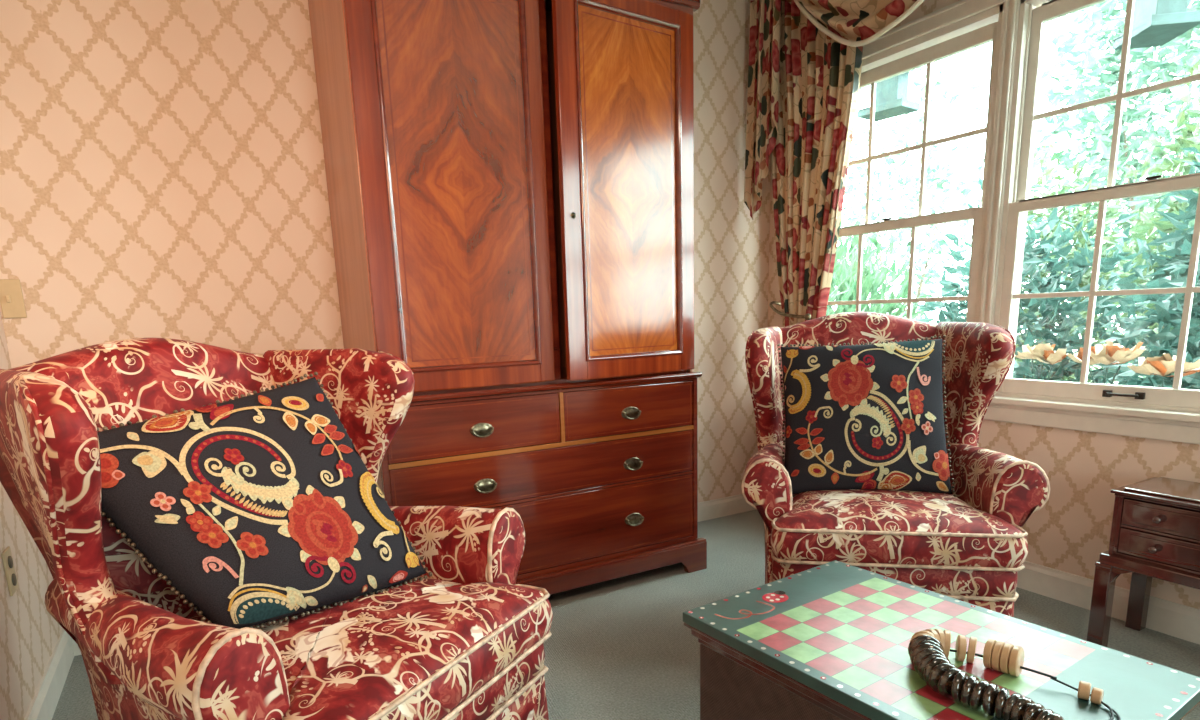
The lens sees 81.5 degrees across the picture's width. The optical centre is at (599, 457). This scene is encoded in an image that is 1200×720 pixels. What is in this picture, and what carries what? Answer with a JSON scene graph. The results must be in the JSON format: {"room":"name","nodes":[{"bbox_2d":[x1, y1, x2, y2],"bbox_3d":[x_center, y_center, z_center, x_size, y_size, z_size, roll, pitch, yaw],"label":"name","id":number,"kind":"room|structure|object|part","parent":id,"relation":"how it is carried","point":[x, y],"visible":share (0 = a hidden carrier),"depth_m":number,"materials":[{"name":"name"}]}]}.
{"room":"living room","nodes":[
{"label":"living room","id":0,"kind":"room"},
{"bbox_2d":[0,312,62,719],"bbox_3d":[-0.496,-0.108,-0.293,0.140,2.460,5.430,-8,13,-29],"label":"wall","id":1,"kind":"structure","parent":0,"point":[29,634],"depth_m":1.87,"materials":[{"name":"paper"}]},
{"bbox_2d":[1,547,17,595],"bbox_3d":[-1.514,0.292,1.791,0.009,0.114,0.072,-8,13,-29],"label":"outlet plate","id":2,"kind":"object","parent":1,"relation":"attached to","point":[7,559],"visible":1,"depth_m":1.78,"materials":[{"name":"beige plastic"}]},
{"bbox_2d":[8,556,12,567],"bbox_3d":[-1.514,0.269,1.788,0.005,0.032,0.032,-8,13,-29],"label":"socket","id":3,"kind":"object","parent":2,"relation":"attached to","point":[10,561],"depth_m":1.78,"materials":[{"name":"beige plastic"}]},
{"bbox_2d":[12,573,16,585],"bbox_3d":[-1.512,0.316,1.797,0.005,0.032,0.032,-8,13,-29],"label":"socket","id":4,"kind":"object","parent":2,"relation":"attached to","point":[14,580],"depth_m":1.79,"materials":[{"name":"plastic"}]},
{"bbox_2d":[24,629,73,719],"bbox_3d":[-0.392,1.038,-0.018,0.016,0.100,5.430,-8,13,-29],"label":"baseboard","id":5,"kind":"structure","parent":1,"relation":"attached to","point":[43,705],"depth_m":2.00,"materials":[{"name":"white paint"}]},
{"bbox_2d":[0,0,770,502],"bbox_3d":[-0.499,-0.754,2.853,3.062,2.460,0.140,-8,13,-29],"label":"wall","id":6,"kind":"structure","parent":0,"point":[163,172],"depth_m":2.27,"materials":[{"name":"paper"}]},
{"bbox_2d":[0,279,26,317],"bbox_3d":[-1.755,-0.474,2.078,0.057,0.114,0.016,-8,13,-29],"label":"switch plate","id":7,"kind":"object","parent":6,"relation":"attached to","point":[12,303],"visible":1,"depth_m":2.08,"materials":[{"name":"beige plastic"}]},
{"bbox_2d":[71,494,755,655],"bbox_3d":[-0.424,0.415,3.025,3.062,0.096,0.016,-8,13,-29],"label":"baseboard","id":8,"kind":"structure","parent":6,"relation":"attached to","point":[721,507],"depth_m":3.60,"materials":[{"name":"white paint"}]},
{"bbox_2d":[52,509,1199,719],"bbox_3d":[0.770,0.969,0.632,4.100,0.100,5.800,-8,13,-29],"label":"floor","id":9,"kind":"structure","parent":0,"point":[622,648],"depth_m":2.26,"materials":[{"name":"carpet"}]},
{"bbox_2d":[0,338,552,719],"bbox_3d":[-0.634,0.264,1.437,0.887,1.019,0.820,4,13,27],"label":"chair","id":10,"kind":"object","parent":9,"relation":"on","point":[463,641],"visible":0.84,"depth_m":1.29,"materials":[{"name":"red fabric"}]},
{"bbox_3d":[-0.893,0.192,1.556,0.308,0.909,0.596,4,13,27],"label":"backrest","id":11,"kind":"part","parent":10,"relation":"part of","materials":[{"name":"red fabric"}]},
{"bbox_3d":[-0.767,0.462,1.202,0.652,0.486,0.153,6,14,34],"label":"armrest","id":12,"kind":"part","parent":10,"relation":"part of","materials":[{"name":"red fabric"}]},
{"bbox_2d":[97,372,431,628],"bbox_3d":[-0.668,0.082,1.363,0.303,0.453,0.596,8,15,40],"label":"throw pillow","id":13,"kind":"object","parent":10,"relation":"on","point":[262,507],"visible":0.95,"depth_m":1.29,"materials":[{"name":"black fabric"}]},
{"bbox_2d":[187,576,552,719],"bbox_3d":[-0.528,0.363,1.404,0.656,0.142,0.657,4,13,27],"label":"seat cushion","id":14,"kind":"object","parent":10,"relation":"on","point":[425,649],"depth_m":1.26,"materials":[{"name":"red fabric"}]},
{"bbox_3d":[-0.494,0.345,1.730,0.652,0.486,0.153,2,12,19],"label":"armrest","id":15,"kind":"part","parent":10,"relation":"part of","materials":[{"name":"red fabric"}]},
{"bbox_3d":[-0.602,0.473,1.467,0.773,0.089,0.642,4,13,27],"label":"seat","id":16,"kind":"part","parent":10,"relation":"part of","materials":[{"name":"red fabric"}]},
{"bbox_2d":[308,0,706,594],"bbox_3d":[-0.271,-0.602,2.573,1.291,2.260,0.601,-8,13,-29],"label":"press","id":17,"kind":"object","parent":9,"relation":"on","point":[510,183],"visible":0.77,"depth_m":2.32,"materials":[{"name":"brown wood"}]},
{"bbox_3d":[-0.827,-0.931,2.235,0.012,1.445,0.514,-8,13,-29],"label":"panel","id":18,"kind":"part","parent":17,"relation":"part of","materials":[{"name":"brown wood"}]},
{"bbox_3d":[-0.438,-0.849,2.175,0.600,1.260,0.024,-8,13,-29],"label":"door","id":19,"kind":"part","parent":17,"relation":"part of","materials":[{"name":"brown wood"}]},
{"bbox_3d":[-0.430,-0.854,2.181,0.477,1.145,0.010,-8,13,-29],"label":"door panel","id":20,"kind":"part","parent":17,"relation":"part of","materials":[{"name":"brown wood"}]},
{"bbox_3d":[-0.424,-0.852,2.171,0.477,1.145,0.020,-8,13,-29],"label":"door moulding","id":21,"kind":"part","parent":17,"relation":"part of","materials":[{"name":"brown wood"}]},
{"bbox_3d":[-0.408,-0.104,2.333,0.608,0.175,0.020,-8,13,-29],"label":"drawer","id":22,"kind":"part","parent":17,"relation":"part of","materials":[{"name":"brown wood"}]},
{"bbox_3d":[-0.390,-0.091,2.324,0.080,0.047,0.018,-8,13,-29],"label":"handle","id":23,"kind":"part","parent":17,"relation":"part of","materials":[{"name":"gold metal"}]},
{"bbox_3d":[-0.385,0.097,2.362,0.080,0.047,0.018,-8,13,-29],"label":"handle","id":24,"kind":"part","parent":17,"relation":"part of","materials":[{"name":"gold metal"}]},
{"bbox_3d":[-0.147,0.045,2.514,1.198,0.166,0.020,-8,13,-29],"label":"drawer","id":25,"kind":"part","parent":17,"relation":"part of","materials":[{"name":"brown wood"}]},
{"bbox_3d":[-0.432,-1.047,2.740,1.189,1.445,0.012,-8,13,-29],"label":"panel","id":26,"kind":"part","parent":17,"relation":"part of","materials":[{"name":"brown wood"}]},
{"bbox_3d":[-0.278,-0.288,2.658,1.262,0.022,0.547,-8,13,-29],"label":"waist moulding","id":27,"kind":"part","parent":17,"relation":"part of","materials":[{"name":"brown wood"}]},
{"bbox_3d":[-0.140,0.267,2.560,1.198,0.261,0.020,-8,13,-29],"label":"drawer","id":28,"kind":"part","parent":17,"relation":"part of","materials":[{"name":"brown wood"}]},
{"bbox_3d":[0.112,-0.922,2.445,0.585,1.260,0.024,-10,14,-35],"label":"door","id":29,"kind":"part","parent":17,"relation":"part of","materials":[{"name":"brown wood"}]},
{"bbox_3d":[0.112,-0.929,2.446,0.450,1.145,0.010,-10,14,-35],"label":"door panel","id":30,"kind":"part","parent":17,"relation":"part of","materials":[{"name":"brown wood"}]},
{"bbox_3d":[0.119,-0.182,2.627,0.571,0.175,0.020,-8,13,-29],"label":"drawer","id":31,"kind":"part","parent":17,"relation":"part of","materials":[{"name":"brown wood"}]},
{"bbox_3d":[0.118,-0.927,2.437,0.450,1.145,0.020,-10,14,-35],"label":"door moulding","id":32,"kind":"part","parent":17,"relation":"part of","materials":[{"name":"brown wood"}]},
{"bbox_3d":[0.121,-0.166,2.610,0.080,0.047,0.018,-8,13,-29],"label":"handle","id":33,"kind":"part","parent":17,"relation":"part of","materials":[{"name":"gold metal"}]},
{"bbox_3d":[0.131,0.025,2.651,0.080,0.047,0.018,-8,13,-29],"label":"handle","id":34,"kind":"part","parent":17,"relation":"part of","materials":[{"name":"gold metal"}]},
{"bbox_3d":[0.138,0.240,2.695,0.080,0.047,0.018,-8,13,-29],"label":"handle","id":35,"kind":"part","parent":17,"relation":"part of","materials":[{"name":"gold metal"}]},
{"bbox_3d":[-0.185,-1.591,2.155,1.253,0.150,0.070,-8,13,-29],"label":"cornice","id":36,"kind":"part","parent":17,"relation":"part of","materials":[{"name":"brown wood"}]},
{"bbox_2d":[741,312,1049,616],"bbox_3d":[0.876,0.048,2.259,0.820,1.019,0.887,0,12,11],"label":"chair","id":37,"kind":"object","parent":9,"relation":"on","point":[971,546],"visible":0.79,"depth_m":1.99,"materials":[{"name":"red fabric"}]},
{"bbox_3d":[0.583,0.184,2.346,0.153,0.486,0.652,2,12,18],"label":"armrest","id":38,"kind":"part","parent":37,"relation":"part of","materials":[{"name":"red fabric"}]},
{"bbox_3d":[0.928,-0.065,2.526,0.596,0.909,0.308,0,12,11],"label":"backrest","id":39,"kind":"part","parent":37,"relation":"part of","materials":[{"name":"red fabric"}]},
{"bbox_2d":[777,335,955,496],"bbox_3d":[0.828,-0.127,2.187,0.517,0.491,0.258,0,12,11],"label":"throw pillow","id":40,"kind":"object","parent":37,"relation":"on","point":[870,416],"visible":0.96,"depth_m":2.12,"materials":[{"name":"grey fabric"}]},
{"bbox_3d":[0.877,0.260,2.275,0.642,0.089,0.773,0,12,11],"label":"seat","id":41,"kind":"part","parent":37,"relation":"part of","materials":[{"name":"red fabric"}]},
{"bbox_2d":[770,489,1027,567],"bbox_3d":[0.858,0.163,2.167,0.657,0.142,0.656,0,12,11],"label":"seat cushion","id":42,"kind":"object","parent":37,"relation":"on","point":[860,528],"depth_m":1.89,"materials":[{"name":"red fabric"}]},
{"bbox_3d":[1.178,0.189,2.233,0.153,0.486,0.652,-1,12,3],"label":"armrest","id":43,"kind":"part","parent":37,"relation":"part of","materials":[{"name":"red fabric"}]},
{"bbox_2d":[683,560,1199,719],"bbox_3d":[0.588,0.556,1.329,0.496,0.441,0.725,-9,14,-33],"label":"coffee table","id":44,"kind":"object","parent":9,"relation":"on","point":[831,640],"visible":1,"depth_m":1.28,"materials":[{"name":"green wood"}]},
{"bbox_3d":[0.583,0.384,1.293,0.494,0.044,0.723,-9,14,-33],"label":"moulding","id":45,"kind":"part","parent":44,"relation":"part of","materials":[{"name":"green wood"}]},
{"bbox_2d":[908,629,1120,719],"bbox_3d":[0.635,0.346,1.109,0.209,0.057,0.304,-8,13,-29],"label":"necklace","id":46,"kind":"object","parent":44,"relation":"on","point":[928,649],"visible":1,"depth_m":1.10,"materials":[{"name":"brown wood"}]},
{"bbox_3d":[0.647,0.364,1.107,0.176,0.019,0.281,-8,13,-29],"label":"cord","id":47,"kind":"part","parent":46,"relation":"part of","materials":[{"name":"black"}]},
{"bbox_2d":[1087,477,1199,646],"bbox_3d":[1.753,0.361,1.930,0.296,0.507,0.558,-8,13,-29],"label":"side table","id":48,"kind":"object","parent":9,"relation":"on","point":[1155,528],"visible":0.96,"depth_m":2.00,"materials":[{"name":"brown wood"}]},
{"bbox_3d":[1.529,0.449,2.117,0.044,0.274,0.044,-8,13,-29],"label":"leg","id":49,"kind":"part","parent":48,"relation":"part of","materials":[{"name":"brown wood"}]},
{"bbox_3d":[1.738,0.419,2.234,0.044,0.274,0.044,-8,13,-29],"label":"leg","id":50,"kind":"part","parent":48,"relation":"part of","materials":[{"name":"brown wood"}]},
{"bbox_3d":[1.756,0.330,1.927,0.269,0.034,0.545,-8,13,-29],"label":"stand frame","id":51,"kind":"part","parent":48,"relation":"part of","materials":[{"name":"brown wood"}]},
{"bbox_3d":[1.565,0.259,1.963,0.027,0.031,0.032,-8,13,-29],"label":"knob","id":52,"kind":"part","parent":48,"relation":"part of","materials":[{"name":"brown wood"}]},
{"bbox_3d":[1.562,0.174,1.945,0.027,0.031,0.032,-8,13,-29],"label":"knob","id":53,"kind":"part","parent":48,"relation":"part of","materials":[{"name":"brown wood"}]},
{"bbox_3d":[1.652,0.279,1.852,0.018,0.074,0.468,-8,13,-29],"label":"drawer","id":54,"kind":"part","parent":48,"relation":"part of","materials":[{"name":"brown wood"}]},
{"bbox_3d":[1.649,0.194,1.835,0.018,0.076,0.468,-8,13,-29],"label":"drawer","id":55,"kind":"part","parent":48,"relation":"part of","materials":[{"name":"brown wood"}]},
{"bbox_2d":[768,0,1199,608],"bbox_3d":[2.277,-0.514,1.255,0.140,2.460,5.430,-8,13,-29],"label":"wall","id":56,"kind":"structure","parent":0,"point":[1069,533],"depth_m":2.40,"materials":[{"name":"paper"}]},
{"bbox_2d":[769,301,811,319],"bbox_3d":[0.933,-0.691,3.266,0.194,0.093,0.286,-8,13,-29],"label":"tieback","id":57,"kind":"object","parent":56,"relation":"attached to","point":[808,316],"visible":0.73,"depth_m":3.21,"materials":[{"name":"gold metal"}]},
{"bbox_2d":[827,4,1002,321],"bbox_3d":[1.244,-0.985,2.949,0.152,1.369,0.899,-8,13,-29],"label":"window","id":58,"kind":"structure","parent":56,"relation":"in","point":[982,28],"depth_m":2.72,"materials":[{"name":"white paint"}]},
{"bbox_3d":[1.223,-0.662,2.997,0.030,0.679,0.859,-8,13,-29],"label":"sash","id":59,"kind":"part","parent":58,"relation":"part of","materials":[{"name":"white paint"}]},
{"bbox_3d":[1.235,-1.289,2.887,0.030,0.664,0.859,-8,13,-29],"label":"sash","id":60,"kind":"part","parent":58,"relation":"part of","materials":[{"name":"white paint"}]},
{"bbox_2d":[862,0,1009,59],"bbox_3d":[1.638,-1.518,1.968,0.025,0.061,2.988,-8,13,-29],"label":"trim","id":61,"kind":"structure","parent":56,"relation":"attached to","point":[962,9],"depth_m":2.63,"materials":[{"name":"white paint"}]},
{"bbox_2d":[979,0,1019,324],"bbox_3d":[1.480,-0.909,2.544,0.134,1.365,0.055,-8,13,-29],"label":"trim","id":62,"kind":"structure","parent":56,"relation":"attached to","point":[1010,15],"depth_m":2.48,"materials":[{"name":"white paint"}]},
{"bbox_2d":[983,403,1199,444],"bbox_3d":[1.683,-0.109,2.258,0.031,0.071,2.968,-8,13,-29],"label":"trim","id":63,"kind":"structure","parent":56,"relation":"attached to","point":[1158,429],"depth_m":2.29,"materials":[{"name":"white paint"}]},
{"bbox_2d":[991,396,1199,422],"bbox_3d":[1.685,-0.152,2.251,0.075,0.024,3.008,-8,13,-29],"label":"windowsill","id":64,"kind":"structure","parent":56,"relation":"attached to","point":[1048,404],"depth_m":2.27,"materials":[{"name":"white paint"}]},
{"bbox_2d":[994,0,1199,412],"bbox_3d":[1.717,-0.834,2.140,0.152,1.369,0.897,-8,13,-29],"label":"window","id":65,"kind":"structure","parent":56,"relation":"in","point":[1033,14],"depth_m":2.34,"materials":[{"name":"white paint"}]},
{"bbox_3d":[1.697,-0.511,2.189,0.030,0.679,0.857,-8,13,-29],"label":"sash","id":66,"kind":"part","parent":65,"relation":"part of","materials":[{"name":"white paint"}]},
{"bbox_3d":[1.708,-1.138,2.079,0.030,0.664,0.857,-8,13,-29],"label":"sash","id":67,"kind":"part","parent":65,"relation":"part of","materials":[{"name":"white paint"}]},
{"bbox_2d":[1017,561,1199,644],"bbox_3d":[2.246,0.649,1.454,0.016,0.105,5.430,-8,13,-29],"label":"baseboard","id":68,"kind":"structure","parent":56,"relation":"attached to","point":[1167,617],"depth_m":2.33,"materials":[{"name":"white paint"}]},
{"bbox_3d":[1.802,-0.198,2.602,0.206,0.130,1.245,-8,13,-29],"label":"window box","id":69,"kind":"object","parent":56,"relation":"attached to","visible":0},
{"bbox_2d":[1014,343,1066,379],"bbox_3d":[1.713,-0.349,2.709,0.136,0.189,0.174,-8,13,-29],"label":"flower","id":70,"kind":"object","parent":69,"relation":"on","point":[1041,352],"visible":0.84,"depth_m":2.68,"materials":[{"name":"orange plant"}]},
{"bbox_3d":[1.728,-0.316,2.720,0.015,0.118,0.079,-9,14,-32],"label":"stem","id":71,"kind":"part","parent":70,"relation":"part of","materials":[{"name":"green plant"}]},
{"bbox_2d":[1066,341,1145,383],"bbox_3d":[1.844,-0.325,2.536,0.141,0.203,0.256,-8,13,-29],"label":"flower","id":72,"kind":"object","parent":69,"relation":"on","point":[1108,353],"visible":0.81,"depth_m":2.50,"materials":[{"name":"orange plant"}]},
{"bbox_3d":[1.845,-0.282,2.549,0.014,0.115,0.121,-5,12,-17],"label":"stem","id":73,"kind":"part","parent":72,"relation":"part of","materials":[{"name":"green plant"}]},
{"bbox_2d":[1127,353,1199,387],"bbox_3d":[1.939,-0.275,2.376,0.153,0.164,0.223,-8,13,-29],"label":"flower","id":74,"kind":"object","parent":69,"relation":"on","point":[1164,365],"visible":0.74,"depth_m":2.35,"materials":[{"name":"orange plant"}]},
{"bbox_3d":[1.933,-0.240,2.388,0.025,0.091,0.097,-8,13,-29],"label":"stem","id":75,"kind":"part","parent":74,"relation":"part of","materials":[{"name":"green plant"}]},
{"bbox_3d":[0.691,-1.537,0.117,4.100,0.100,5.800,-8,13,-29],"label":"ceiling","id":76,"kind":"structure","parent":0,"visible":0},
{"bbox_2d":[794,0,924,46],"bbox_3d":[1.030,-1.754,2.555,0.103,0.421,1.058,-8,13,-29],"label":"swag","id":77,"kind":"object","parent":76,"relation":"hanging from","point":[854,23],"visible":1,"depth_m":2.63},
{"bbox_2d":[771,0,862,326],"bbox_3d":[0.931,-0.855,3.197,0.083,2.370,0.544,-8,13,-29],"label":"window curtain","id":78,"kind":"object","parent":77,"relation":"hanging from","point":[820,75],"visible":0.52,"depth_m":3.06,"materials":[{"name":"multicoloured fabric"}]},
{"bbox_2d":[744,0,780,218],"bbox_3d":[0.745,-1.591,3.180,0.065,0.950,0.222,-7,13,-23],"label":"curtain tail","id":79,"kind":"object","parent":78,"relation":"attached to","point":[765,15],"visible":1,"depth_m":3.16,"materials":[{"name":"multicoloured fabric"}]},
{"label":"outside","id":80,"kind":"structure","parent":0,"visible":0},
{"bbox_2d":[1030,361,1142,383],"bbox_3d":[3.942,0.850,2.468,27.000,0.100,28.000,-8,13,-29],"label":"ground","id":81,"kind":"structure","parent":80,"point":[1115,382],"depth_m":14.09,"materials":[{"name":"soil"}]},
{"bbox_2d":[833,212,861,287],"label":"leaf plant","id":82,"kind":"object","parent":81,"relation":"on","point":[855,239],"depth_m":6.60,"materials":[{"name":"green plant"}]},
{"bbox_2d":[826,277,878,315],"bbox_3d":[1.335,-0.490,4.684,1.052,1.794,1.050,1,12,15],"label":"leaf plant","id":83,"kind":"object","parent":81,"relation":"on","point":[840,308],"visible":0.02,"depth_m":4.39,"materials":[{"name":"green plant"}]},
{"bbox_2d":[829,235,906,314],"bbox_3d":[1.819,-0.822,5.504,1.201,2.086,1.183,-8,13,-29],"label":"leaf plant","id":84,"kind":"object","parent":81,"relation":"on","point":[847,278],"visible":0.11,"depth_m":5.22,"materials":[{"name":"green plant"}]},
{"bbox_2d":[862,207,908,317],"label":"leaf plant","id":85,"kind":"object","parent":81,"relation":"on","point":[878,280],"depth_m":6.43,"materials":[{"name":"green plant"}]},
{"bbox_2d":[837,58,986,322],"bbox_3d":[4.763,-3.742,11.241,2.922,5.325,2.795,-8,13,-29],"label":"tree","id":86,"kind":"object","parent":81,"relation":"on","point":[932,180],"visible":0.56,"depth_m":11.01,"materials":[{"name":"green plant"}]},
{"bbox_2d":[913,175,1150,384],"bbox_3d":[2.435,-0.586,4.162,1.356,2.127,1.339,-8,13,-29],"label":"bush","id":87,"kind":"object","parent":81,"relation":"on","point":[1049,284],"visible":0.24,"depth_m":3.87,"materials":[{"name":"green plant"}]},
{"bbox_2d":[965,142,1163,383],"bbox_3d":[3.921,-1.337,6.131,1.647,2.716,1.670,-8,13,-29],"label":"bush","id":88,"kind":"object","parent":81,"relation":"on","point":[1049,172],"visible":0.1,"depth_m":5.80,"materials":[{"name":"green plant"}]},
{"bbox_2d":[1030,0,1199,385],"bbox_3d":[6.447,-3.753,7.204,3.483,6.873,3.612,5,13,29],"label":"tree","id":89,"kind":"object","parent":81,"relation":"on","point":[1101,14],"visible":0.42,"depth_m":7.44,"materials":[{"name":"green plant"}]},
{"bbox_2d":[1097,135,1199,389],"bbox_3d":[2.925,-0.434,2.869,1.424,2.322,1.441,6,14,32],"label":"bush","id":90,"kind":"object","parent":81,"relation":"on","point":[1172,272],"visible":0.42,"depth_m":3.03,"materials":[{"name":"green plant"}]},
{"bbox_2d":[1101,59,1199,378],"bbox_3d":[4.030,-1.194,4.346,1.758,3.148,1.779,-8,13,-29],"label":"bush","id":91,"kind":"object","parent":81,"relation":"on","point":[1189,140],"visible":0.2,"depth_m":4.49,"materials":[{"name":"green plant"}]},
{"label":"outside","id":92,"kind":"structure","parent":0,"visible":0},
{"bbox_2d":[1112,0,1199,49],"bbox_3d":[2.026,-2.131,2.431,0.174,1.200,0.250,0,12,9],"label":"bird feeder","id":93,"kind":"object","parent":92,"point":[1156,23],"visible":0.96,"depth_m":2.49,"materials":[{"name":"teal wood"}]},
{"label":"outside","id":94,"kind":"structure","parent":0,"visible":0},
{"bbox_2d":[857,68,922,121],"bbox_3d":[1.449,-2.330,3.412,0.174,1.200,0.250,-10,14,-36],"label":"bird feeder","id":95,"kind":"object","parent":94,"point":[891,100],"visible":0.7,"depth_m":3.47,"materials":[{"name":"teal wood"}]},
{"bbox_2d":[857,98,919,121],"bbox_3d":[1.467,-1.760,3.529,0.174,0.035,0.244,-10,14,-36],"label":"tray","id":96,"kind":"object","parent":95,"relation":"on","point":[892,107],"depth_m":3.48,"materials":[{"name":"teal wood"}]}
]}

